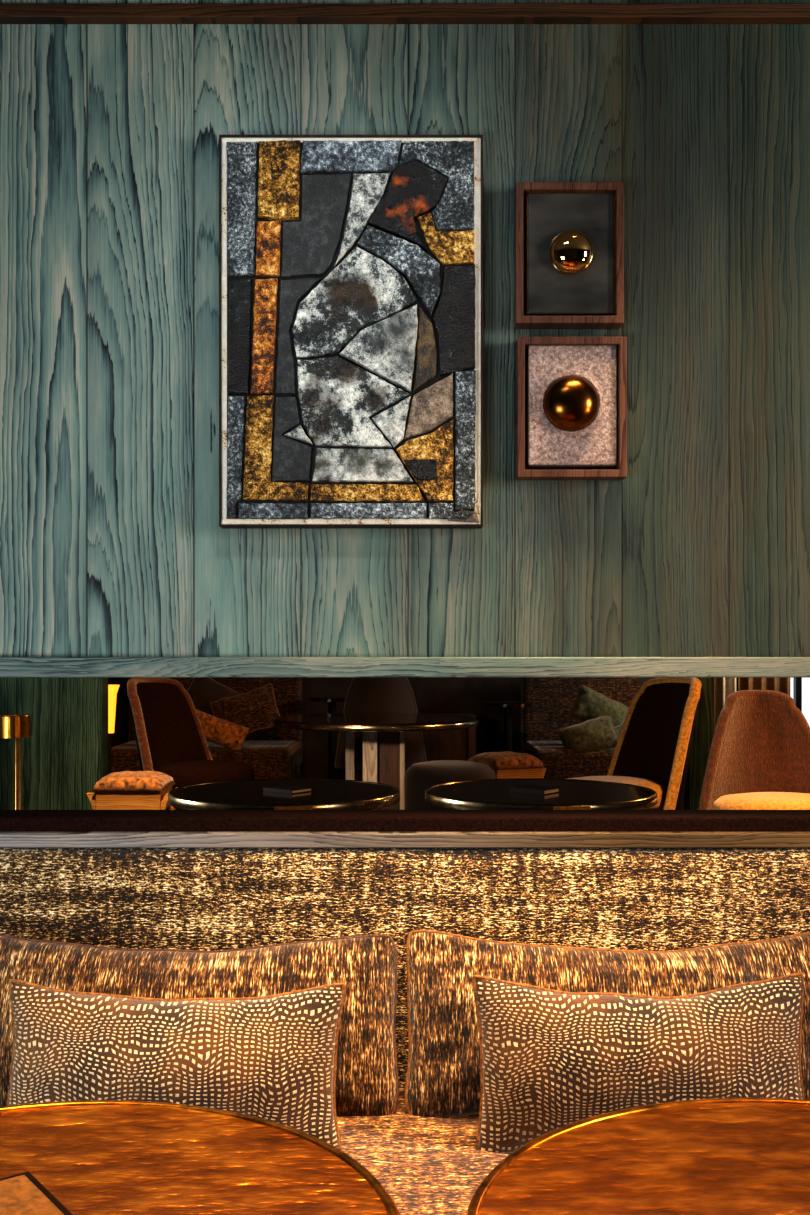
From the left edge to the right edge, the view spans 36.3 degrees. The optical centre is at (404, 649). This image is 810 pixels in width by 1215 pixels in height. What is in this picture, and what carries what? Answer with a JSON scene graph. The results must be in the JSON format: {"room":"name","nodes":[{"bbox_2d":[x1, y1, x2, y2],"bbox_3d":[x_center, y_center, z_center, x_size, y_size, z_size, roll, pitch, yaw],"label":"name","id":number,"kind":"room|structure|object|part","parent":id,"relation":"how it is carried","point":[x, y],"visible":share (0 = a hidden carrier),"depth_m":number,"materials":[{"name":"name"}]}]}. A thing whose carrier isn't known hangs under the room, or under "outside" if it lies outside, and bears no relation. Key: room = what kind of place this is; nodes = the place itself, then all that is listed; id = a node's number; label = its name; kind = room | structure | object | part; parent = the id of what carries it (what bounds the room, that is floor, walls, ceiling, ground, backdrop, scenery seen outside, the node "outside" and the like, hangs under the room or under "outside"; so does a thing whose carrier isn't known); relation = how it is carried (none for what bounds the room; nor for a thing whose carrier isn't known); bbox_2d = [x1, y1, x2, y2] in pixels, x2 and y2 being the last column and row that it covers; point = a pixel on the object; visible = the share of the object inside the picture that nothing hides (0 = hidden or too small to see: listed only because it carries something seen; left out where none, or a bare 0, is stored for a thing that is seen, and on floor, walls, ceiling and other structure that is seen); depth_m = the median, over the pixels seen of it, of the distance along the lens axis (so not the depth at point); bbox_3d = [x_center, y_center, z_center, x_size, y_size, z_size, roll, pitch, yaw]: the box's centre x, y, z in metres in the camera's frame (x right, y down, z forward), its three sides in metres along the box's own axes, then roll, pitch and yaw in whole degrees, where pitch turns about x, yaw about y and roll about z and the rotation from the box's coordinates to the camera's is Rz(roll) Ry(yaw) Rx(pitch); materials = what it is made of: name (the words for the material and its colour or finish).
{"room":"lounge bar","nodes":[
{"label":"lounge bar","id":0,"kind":"room"},
{"bbox_2d":[0,678,107,809],"bbox_3d":[-2.932,-0.355,7.680,2.137,3.050,0.160,0,0,0],"label":"wall","id":1,"kind":"structure","parent":0,"point":[64,755],"depth_m":7.60,"materials":[{"name":"green wood"}]},
{"bbox_2d":[0,0,809,656],"bbox_3d":[0.000,-0.909,3.060,8.000,1.942,0.120,0,0,0],"label":"wall","id":2,"kind":"structure","parent":0,"point":[113,543],"depth_m":3.00,"materials":[{"name":"teal wood"}]},
{"bbox_2d":[219,135,482,527],"bbox_3d":[-0.129,-0.762,2.966,0.630,0.935,0.064,0,0,0],"label":"painting","id":3,"kind":"object","parent":2,"relation":"attached to","point":[351,266],"visible":1,"depth_m":2.94,"materials":[{"name":"paint"}]},
{"bbox_2d":[0,657,809,677],"bbox_3d":[0.000,0.041,2.978,8.000,0.049,0.047,0,0,0],"label":"trim","id":4,"kind":"structure","parent":2,"relation":"attached to","point":[10,667],"depth_m":2.96,"materials":[{"name":"wood"}]},
{"bbox_2d":[0,3,809,23],"bbox_3d":[0.000,-1.536,2.983,8.000,0.034,0.037,0,0,0],"label":"trim","id":5,"kind":"structure","parent":2,"relation":"attached to","point":[10,13],"depth_m":2.96,"materials":[{"name":"brown wood"}]},
{"bbox_2d":[514,182,623,328],"bbox_3d":[0.393,-0.949,2.956,0.257,0.343,0.084,0,0,0],"label":"framed wall art","id":6,"kind":"object","parent":2,"relation":"attached to","point":[569,236],"visible":1,"depth_m":2.95,"materials":[{"name":"brown wood"}]},
{"bbox_3d":[0.397,-0.949,2.968,0.205,0.288,0.032,0,0,0],"label":"panel","id":7,"kind":"part","parent":6,"relation":"part of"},
{"bbox_2d":[515,337,626,479],"bbox_3d":[0.398,-0.580,2.951,0.260,0.336,0.094,0,0,0],"label":"framed wall art","id":8,"kind":"object","parent":2,"relation":"attached to","point":[571,392],"visible":1,"depth_m":2.95,"materials":[{"name":"brown wood"}]},
{"bbox_3d":[0.401,-0.585,2.968,0.211,0.287,0.032,0,0,0],"label":"panel","id":9,"kind":"part","parent":8,"relation":"part of","materials":[{"name":"stone"}]},
{"bbox_2d":[108,678,737,780],"bbox_3d":[0.000,-0.355,10.700,8.000,3.050,0.200,0,0,0],"label":"wall","id":10,"kind":"structure","parent":0,"point":[432,695],"depth_m":10.60,"materials":[{"name":"paint"}]},
{"bbox_2d":[793,678,801,711],"bbox_3d":[3.400,-0.230,10.705,0.900,1.900,0.070,0,0,0],"label":"window","id":11,"kind":"structure","parent":10,"relation":"in","point":[797,682],"depth_m":10.67,"materials":[{"name":"white"}]},
{"bbox_3d":[3.100,-1.510,10.182,1.600,0.030,0.835,0,0,0],"label":"curtain rod","id":12,"kind":"object","parent":10,"relation":"attached to","visible":0},
{"bbox_2d":[714,678,735,730],"bbox_3d":[2.517,-0.161,9.704,0.177,2.638,0.088,0,0,0],"label":"curtain","id":13,"kind":"object","parent":12,"relation":"hanging from","point":[723,687],"visible":0.02,"depth_m":9.71,"materials":[{"name":"fabric"}]},
{"bbox_2d":[738,678,789,695],"bbox_3d":[2.884,-0.161,9.904,0.416,2.638,0.088,0,0,0],"label":"curtain","id":14,"kind":"object","parent":12,"relation":"hanging from","point":[774,684],"visible":0.02,"depth_m":9.90,"materials":[{"name":"beige fabric"}]},
{"bbox_2d":[683,678,713,809],"bbox_3d":[2.067,-0.355,8.750,0.167,3.050,0.300,0,0,0],"label":"wall pier","id":15,"kind":"object","parent":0,"point":[703,732],"depth_m":8.60,"materials":[{"name":"wood"}]},
{"bbox_3d":[0.000,1.345,8.275,8.000,0.350,5.050,0,0,0],"label":"floor","id":16,"kind":"structure","parent":0,"visible":0},
{"bbox_2d":[108,685,119,773],"bbox_3d":[-1.960,0.701,8.200,0.240,0.938,0.240,0,0,0],"label":"floor lamp","id":17,"kind":"object","parent":16,"relation":"on","point":[112,689],"visible":0.46,"depth_m":8.17,"materials":[{"name":"gold metal"}]},
{"bbox_3d":[-1.960,0.391,8.200,0.133,0.318,0.133,0,0,0],"label":"lamp shade","id":18,"kind":"part","parent":17,"relation":"part of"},
{"bbox_2d":[86,771,177,809],"bbox_3d":[-1.540,0.933,7.050,0.482,0.474,0.390,0,0,0],"label":"stool","id":19,"kind":"object","parent":16,"relation":"on","point":[124,790],"visible":0.57,"depth_m":6.87,"materials":[{"name":"orange fabric"}]},
{"bbox_3d":[-1.738,0.985,6.920,0.087,0.370,0.060,0,0,0],"label":"leg","id":20,"kind":"part","parent":19,"relation":"part of","materials":[{"name":"brown wood"}]},
{"bbox_3d":[-1.343,0.985,6.920,0.087,0.370,0.060,0,0,0],"label":"leg","id":21,"kind":"part","parent":19,"relation":"part of","materials":[{"name":"brown wood"}]},
{"bbox_3d":[-1.343,0.985,7.180,0.087,0.370,0.060,0,0,0],"label":"leg","id":22,"kind":"part","parent":19,"relation":"part of","materials":[{"name":"brown wood"}]},
{"bbox_2d":[127,678,253,788],"bbox_3d":[-1.368,0.675,7.913,0.809,0.998,0.789,0,0,22],"label":"lounge chair","id":23,"kind":"object","parent":16,"relation":"on","point":[171,741],"visible":0.78,"depth_m":8.05,"materials":[{"name":"brown fabric"}]},
{"bbox_3d":[-1.566,0.550,7.993,0.373,0.680,0.764,0,0,22],"label":"backrest","id":24,"kind":"part","parent":23,"relation":"part of","materials":[{"name":"black fabric"}]},
{"bbox_3d":[-1.280,0.787,7.878,0.620,0.145,0.670,0,0,22],"label":"seat","id":25,"kind":"part","parent":23,"relation":"part of","materials":[{"name":"black fabric"}]},
{"bbox_2d":[111,678,301,778],"bbox_3d":[-1.563,0.645,9.775,1.414,1.050,1.150,0,0,0],"label":"sofa","id":26,"kind":"object","parent":16,"relation":"on","point":[273,752],"visible":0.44,"depth_m":9.84,"materials":[{"name":"fabric"}]},
{"bbox_3d":[-1.563,0.915,9.675,1.414,0.350,0.950,0,0,0],"label":"seat","id":27,"kind":"part","parent":26,"relation":"part of","materials":[{"name":"brown fabric"}]},
{"bbox_2d":[187,678,239,715],"bbox_3d":[-1.502,0.406,9.621,0.541,0.490,0.164,0,0,-6],"label":"pillow","id":28,"kind":"object","parent":26,"relation":"on","point":[202,691],"visible":0.41,"depth_m":9.58,"materials":[{"name":"fabric"}]},
{"bbox_2d":[196,709,249,749],"bbox_3d":[-1.400,0.606,9.261,0.473,0.324,0.135,0,0,-3],"label":"pillow","id":29,"kind":"object","parent":26,"relation":"on","point":[225,733],"visible":0.8,"depth_m":9.22,"materials":[{"name":"orange fabric"}]},
{"bbox_2d":[210,683,279,733],"bbox_3d":[-1.216,0.480,9.449,0.569,0.450,0.164,0,0,0],"label":"pillow","id":30,"kind":"object","parent":26,"relation":"on","point":[255,709],"visible":0.7,"depth_m":9.40,"materials":[{"name":"brown fabric"}]},
{"bbox_2d":[307,696,346,778],"bbox_3d":[-0.591,0.775,10.000,0.410,0.790,0.410,0,0,0],"label":"side table","id":31,"kind":"object","parent":16,"relation":"on","point":[331,700],"visible":0.5,"depth_m":9.97,"materials":[{"name":"paint"}]},
{"bbox_2d":[271,713,478,809],"bbox_3d":[-0.202,0.812,8.300,1.388,0.715,1.388,0,0,0],"label":"table","id":32,"kind":"object","parent":16,"relation":"on","point":[383,733],"visible":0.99,"depth_m":8.09,"materials":[{"name":"paint"}]},
{"bbox_2d":[335,678,426,780],"bbox_3d":[-0.182,0.670,9.466,0.708,1.008,0.809,0,0,0],"label":"lounge chair","id":33,"kind":"object","parent":16,"relation":"on","point":[364,695],"visible":0.5,"depth_m":9.18,"materials":[{"name":"fabric"}]},
{"bbox_3d":[-0.378,1.035,9.375,0.085,0.279,0.084,0,0,0],"label":"leg","id":34,"kind":"part","parent":33,"relation":"part of","materials":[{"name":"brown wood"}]},
{"bbox_2d":[422,713,475,760],"bbox_3d":[0.311,0.849,10.090,0.513,0.641,0.420,0,0,0],"label":"lounge chair","id":35,"kind":"object","parent":16,"relation":"on","point":[454,744],"visible":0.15,"depth_m":9.90,"materials":[{"name":"brown wood"}]},
{"bbox_3d":[0.311,0.834,9.890,0.493,0.571,0.020,0,0,0],"label":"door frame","id":36,"kind":"part","parent":35,"relation":"part of","materials":[{"name":"brown wood"}]},
{"bbox_2d":[404,760,495,809],"bbox_3d":[0.269,0.919,7.400,0.551,0.503,0.551,0,0,0],"label":"ottoman","id":37,"kind":"object","parent":16,"relation":"on","point":[418,777],"visible":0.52,"depth_m":7.21,"materials":[{"name":"fabric"}]},
{"bbox_2d":[468,751,546,778],"bbox_3d":[0.680,0.933,8.400,0.482,0.474,0.390,0,0,-29],"label":"stool","id":38,"kind":"object","parent":16,"relation":"on","point":[505,764],"visible":0.5,"depth_m":8.26,"materials":[{"name":"orange fabric"}]},
{"bbox_3d":[0.915,0.985,8.380,0.087,0.370,0.060,0,0,-29],"label":"leg","id":39,"kind":"part","parent":38,"relation":"part of","materials":[{"name":"brown wood"}]},
{"bbox_2d":[480,701,535,751],"bbox_3d":[0.758,0.776,9.100,0.410,0.787,0.410,0,0,0],"label":"side table","id":40,"kind":"object","parent":16,"relation":"on","point":[507,705],"visible":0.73,"depth_m":9.07,"materials":[{"name":"paint"}]},
{"bbox_2d":[521,678,640,778],"bbox_3d":[1.452,0.645,9.775,0.968,1.050,1.150,0,0,0],"label":"sofa","id":41,"kind":"object","parent":16,"relation":"on","point":[554,698],"visible":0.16,"depth_m":10.10,"materials":[{"name":"woven fabric"}]},
{"bbox_3d":[1.452,0.915,9.675,0.968,0.350,0.950,0,0,0],"label":"seat","id":42,"kind":"part","parent":41,"relation":"part of","materials":[{"name":"brown fabric"}]},
{"bbox_2d":[557,713,618,751],"bbox_3d":[1.381,0.651,9.281,0.471,0.347,0.182,0,0,-1],"label":"pillow","id":43,"kind":"object","parent":41,"relation":"on","point":[597,733],"visible":0.94,"depth_m":9.22,"materials":[{"name":"green fabric"}]},
{"bbox_2d":[568,684,628,726],"bbox_3d":[1.506,0.477,9.551,0.489,0.422,0.169,0,0,5],"label":"pillow","id":44,"kind":"object","parent":41,"relation":"on","point":[589,703],"visible":0.74,"depth_m":9.50,"materials":[{"name":"green fabric"}]},
{"bbox_2d":[613,723,622,747],"bbox_3d":[1.586,0.687,9.420,0.314,0.260,0.111,0,0,-5],"label":"pillow","id":45,"kind":"object","parent":41,"relation":"on","point":[618,728],"visible":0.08,"depth_m":9.41,"materials":[{"name":"green fabric"}]},
{"bbox_2d":[567,678,701,809],"bbox_3d":[1.244,0.663,6.911,0.809,1.023,0.789,0,0,-18],"label":"lounge chair","id":46,"kind":"object","parent":16,"relation":"on","point":[653,748],"visible":0.77,"depth_m":7.08,"materials":[{"name":"black fabric"}]},
{"bbox_3d":[1.154,0.787,6.881,0.620,0.145,0.670,0,0,-18],"label":"seat","id":47,"kind":"part","parent":46,"relation":"part of","materials":[{"name":"fabric"}]},
{"bbox_3d":[1.448,0.537,6.977,0.373,0.705,0.764,0,0,-18],"label":"backrest","id":48,"kind":"part","parent":46,"relation":"part of","materials":[{"name":"black fabric"}]},
{"bbox_2d":[698,690,809,809],"bbox_3d":[1.860,0.693,6.165,0.751,0.963,0.750,0,0,45],"label":"lounge chair","id":49,"kind":"object","parent":16,"relation":"on","point":[759,756],"visible":0.81,"depth_m":6.43,"materials":[{"name":"fabric"}]},
{"bbox_3d":[1.861,0.787,6.090,0.670,0.145,0.620,0,0,0],"label":"seat","id":50,"kind":"part","parent":49,"relation":"part of","materials":[{"name":"fabric"}]},
{"bbox_3d":[0.000,1.470,0.760,8.000,0.100,4.720,0,0,0],"label":"floor","id":51,"kind":"structure","parent":0,"visible":0},
{"bbox_2d":[0,1100,399,1214],"bbox_3d":[-0.463,1.058,1.452,0.930,0.724,0.930,0,0,0],"label":"round table","id":52,"kind":"object","parent":51,"relation":"on","point":[95,1157],"visible":1,"depth_m":1.69,"materials":[{"name":"orange wood"}]},
{"bbox_2d":[0,1171,72,1214],"bbox_3d":[-0.487,0.688,1.477,0.150,0.023,0.210,0,0,-36],"label":"book","id":53,"kind":"object","parent":52,"relation":"on","point":[22,1193],"visible":1,"depth_m":1.52,"materials":[{"name":"orange paper"}]},
{"bbox_2d":[0,848,809,1214],"bbox_3d":[0.000,0.946,2.529,7.200,0.949,0.938,0,0,0],"label":"banquette","id":54,"kind":"object","parent":51,"relation":"on","point":[201,899],"visible":0.23,"depth_m":2.89,"materials":[{"name":"brown woven fabric"}]},
{"bbox_2d":[7,979,345,1148],"bbox_3d":[-0.464,0.839,2.470,0.688,0.351,0.194,0,0,-3],"label":"lumbar pillow","id":55,"kind":"object","parent":54,"relation":"on","point":[273,1058],"visible":0.64,"depth_m":2.42,"materials":[{"name":"fabric"}]},
{"bbox_2d":[0,933,398,1115],"bbox_3d":[-0.503,0.817,2.690,0.979,0.379,0.233,0,0,1],"label":"throw pillow","id":56,"kind":"object","parent":54,"relation":"on","point":[367,1079],"visible":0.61,"depth_m":2.66,"materials":[{"name":"brown fabric"}]},
{"bbox_3d":[0.000,0.746,2.898,7.200,0.549,0.200,0,0,0],"label":"backrest","id":57,"kind":"part","parent":54,"relation":"part of","materials":[{"name":"brown fabric"}]},
{"bbox_3d":[0.000,1.083,2.460,7.200,0.195,0.800,0,0,0],"label":"seat","id":58,"kind":"part","parent":54,"relation":"part of","materials":[{"name":"beige fabric"}]},
{"bbox_2d":[404,930,809,1116],"bbox_3d":[0.486,0.814,2.689,0.970,0.380,0.242,0,0,3],"label":"throw pillow","id":59,"kind":"object","parent":54,"relation":"on","point":[443,1073],"visible":0.52,"depth_m":2.66,"materials":[{"name":"brown fabric"}]},
{"bbox_2d":[472,972,804,1151],"bbox_3d":[0.471,0.833,2.471,0.670,0.366,0.191,0,0,-1],"label":"lumbar pillow","id":60,"kind":"object","parent":54,"relation":"on","point":[550,1059],"visible":0.68,"depth_m":2.42,"materials":[{"name":"fabric"}]},
{"bbox_2d":[466,1098,809,1214],"bbox_3d":[0.535,1.058,1.463,0.930,0.724,0.930,0,0,0],"label":"round table","id":61,"kind":"object","parent":51,"relation":"on","point":[717,1156],"visible":1,"depth_m":1.68,"materials":[{"name":"orange wood"}]},
{"bbox_3d":[0.000,1.405,4.435,8.000,0.230,2.630,0,0,0],"label":"floor","id":62,"kind":"structure","parent":0,"visible":0},
{"bbox_2d":[0,715,29,809],"bbox_3d":[-1.315,0.757,4.200,0.200,1.066,0.200,0,0,0],"label":"reading lamp","id":63,"kind":"object","parent":62,"relation":"on","point":[17,727],"visible":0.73,"depth_m":4.18,"materials":[{"name":"gold metal"}]},
{"bbox_3d":[-1.315,0.757,4.200,0.017,1.026,0.017,0,0,0],"label":"stem","id":64,"kind":"part","parent":63,"relation":"part of","materials":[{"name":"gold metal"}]},
{"bbox_2d":[168,778,399,809],"bbox_3d":[-0.485,0.928,4.997,0.930,0.724,0.936,0,0,0],"label":"round table","id":65,"kind":"object","parent":62,"relation":"on","point":[248,794],"visible":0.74,"depth_m":4.84,"materials":[{"name":"paint"}]},
{"bbox_2d":[263,785,311,793],"bbox_3d":[-0.473,0.561,4.980,0.160,0.016,0.120,0,0,38],"label":"book","id":66,"kind":"object","parent":65,"relation":"on","point":[287,789],"visible":1,"depth_m":4.95,"materials":[{"name":"paper"}]},
{"bbox_3d":[-0.409,0.588,4.540,0.141,0.025,0.010,0,0,-9],"label":"rim plate","id":67,"kind":"part","parent":65,"relation":"part of","materials":[{"name":"metal"}]},
{"bbox_2d":[425,778,656,809],"bbox_3d":[0.546,0.928,4.997,0.930,0.724,0.936,0,0,0],"label":"round table","id":68,"kind":"object","parent":62,"relation":"on","point":[484,794],"visible":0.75,"depth_m":4.83,"materials":[{"name":"paint"}]},
{"bbox_2d":[510,785,559,794],"bbox_3d":[0.521,0.559,4.950,0.160,0.020,0.120,0,0,38],"label":"book","id":69,"kind":"object","parent":68,"relation":"on","point":[528,789],"visible":1,"depth_m":4.92,"materials":[{"name":"paper"}]},
{"bbox_3d":[0.614,0.588,4.539,0.141,0.025,0.010,0,0,-8],"label":"rim plate","id":70,"kind":"part","parent":68,"relation":"part of","materials":[{"name":"metal"}]},
{"bbox_3d":[0.000,0.943,3.060,8.000,0.955,0.120,0,0,0],"label":"wall","id":71,"kind":"structure","parent":0,"visible":0},
{"bbox_2d":[0,810,809,831],"bbox_3d":[0.000,0.434,3.043,8.000,0.063,0.154,0,0,0],"label":"trim","id":72,"kind":"structure","parent":71,"relation":"attached to","point":[10,820],"depth_m":2.97,"materials":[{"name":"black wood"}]},
{"bbox_2d":[0,832,809,847],"bbox_3d":[0.000,0.453,2.950,8.000,0.036,0.031,0,0,0],"label":"trim","id":73,"kind":"structure","parent":71,"relation":"attached to","point":[7,839],"depth_m":2.94,"materials":[{"name":"brown wood"}]}
]}

